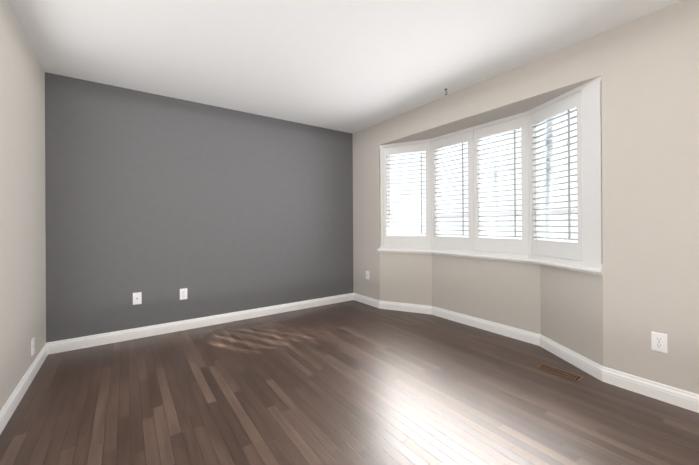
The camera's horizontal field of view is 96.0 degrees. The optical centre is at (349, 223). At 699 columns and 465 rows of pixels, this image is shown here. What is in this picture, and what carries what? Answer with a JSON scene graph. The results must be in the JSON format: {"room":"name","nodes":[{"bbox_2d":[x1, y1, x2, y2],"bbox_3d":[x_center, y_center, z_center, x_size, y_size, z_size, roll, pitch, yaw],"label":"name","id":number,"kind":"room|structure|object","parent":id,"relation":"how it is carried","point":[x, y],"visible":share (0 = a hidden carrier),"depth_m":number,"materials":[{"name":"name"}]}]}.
{"room":"empty living room","nodes":[
{"label":"empty living room","id":0,"kind":"room"},
{"bbox_2d":[0,0,45,409],"bbox_3d":[-0.929,-0.103,0.199,0.160,2.440,6.400,0,0,-35],"label":"wall","id":1,"kind":"structure","parent":0,"point":[22,220],"depth_m":2.07,"materials":[{"name":"beige paint"}]},
{"bbox_2d":[31,337,34,355],"bbox_3d":[-2.334,0.905,2.323,0.008,0.116,0.072,0,0,-35],"label":"outlet","id":2,"kind":"object","parent":1,"relation":"attached to","point":[33,346],"visible":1,"depth_m":2.32,"materials":[{"name":"white plastic"}]},
{"bbox_2d":[45,72,352,342],"bbox_3d":[-1.269,-0.098,3.787,3.449,2.440,0.160,0,0,-35],"label":"wall","id":3,"kind":"structure","parent":0,"point":[159,202],"depth_m":3.32,"materials":[{"name":"paint"}]},
{"bbox_2d":[133,292,141,304],"bbox_3d":[-2.084,0.735,3.092,0.072,0.116,0.018,0,0,-35],"label":"outlet","id":4,"kind":"object","parent":3,"relation":"attached to","point":[137,298],"visible":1,"depth_m":3.10,"materials":[{"name":"white plastic"}]},
{"bbox_2d":[180,288,186,299],"bbox_3d":[-1.755,0.744,3.333,0.072,0.116,0.009,0,0,-35],"label":"outlet","id":5,"kind":"object","parent":3,"relation":"attached to","point":[183,293],"visible":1,"depth_m":3.33,"materials":[{"name":"white plastic"}]},
{"bbox_2d":[7,0,682,133],"bbox_3d":[0.469,-1.390,1.200,3.609,0.120,6.400,0,0,-35],"label":"ceiling","id":6,"kind":"structure","parent":0,"point":[351,66],"depth_m":2.34,"materials":[{"name":"white paint"}]},
{"bbox_2d":[0,300,698,464],"bbox_3d":[0.866,1.168,1.470,4.549,0.120,6.400,0,0,-35],"label":"floor","id":7,"kind":"structure","parent":0,"point":[352,382],"depth_m":1.95,"materials":[{"name":"brown wood"}]},
{"bbox_2d":[536,363,583,381],"bbox_3d":[1.558,1.102,2.340,0.100,0.005,0.280,0,0,-35],"label":"floor vent","id":8,"kind":"object","parent":7,"relation":"in","point":[563,373],"visible":1,"depth_m":2.33,"materials":[{"name":"brown wood"}]},
{"bbox_2d":[379,34,600,144],"bbox_3d":[1.293,-1.247,3.335,0.530,0.412,2.379,0,0,-35],"label":"wall","id":9,"kind":"structure","parent":0,"point":[526,87],"depth_m":2.83,"materials":[{"name":"beige paint"}]},
{"bbox_2d":[353,0,698,394],"bbox_3d":[2.019,-0.118,2.298,0.500,2.440,6.080,0,0,-35],"label":"wall","id":10,"kind":"structure","parent":0,"point":[650,144],"depth_m":2.10,"materials":[{"name":"beige paint"}]},
{"bbox_2d":[0,293,698,434],"bbox_3d":[0.617,1.058,1.294,3.619,0.102,6.080,0,0,-35],"label":"baseboard","id":11,"kind":"structure","parent":10,"relation":"attached to","point":[667,394],"depth_m":2.90,"materials":[{"name":"white wood"}]},
{"bbox_2d":[387,111,576,241],"bbox_3d":[1.318,-0.349,3.349,0.347,1.384,2.402,0,0,-35],"label":"window blinds","id":12,"kind":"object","parent":10,"relation":"in","point":[538,195],"depth_m":3.35,"materials":[{"name":"white plastic"}]},
{"bbox_2d":[379,76,602,268],"bbox_3d":[1.235,-0.359,3.289,0.361,1.364,2.404,0,0,-35],"label":"window shutters","id":13,"kind":"object","parent":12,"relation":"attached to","point":[585,100],"visible":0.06,"depth_m":2.96,"materials":[{"name":"white wood"}]},
{"bbox_2d":[377,249,602,275],"bbox_3d":[1.280,0.348,3.317,0.555,0.050,2.379,0,0,-35],"label":"window sill","id":14,"kind":"structure","parent":10,"relation":"on","point":[591,270],"depth_m":3.07,"materials":[{"name":"white wood"}]},
{"bbox_2d":[651,331,666,352],"bbox_3d":[1.941,0.744,1.975,0.009,0.116,0.072,0,0,-35],"label":"outlet","id":15,"kind":"object","parent":10,"relation":"attached to","point":[659,342],"visible":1,"depth_m":1.97,"materials":[{"name":"white plastic"}]}
]}

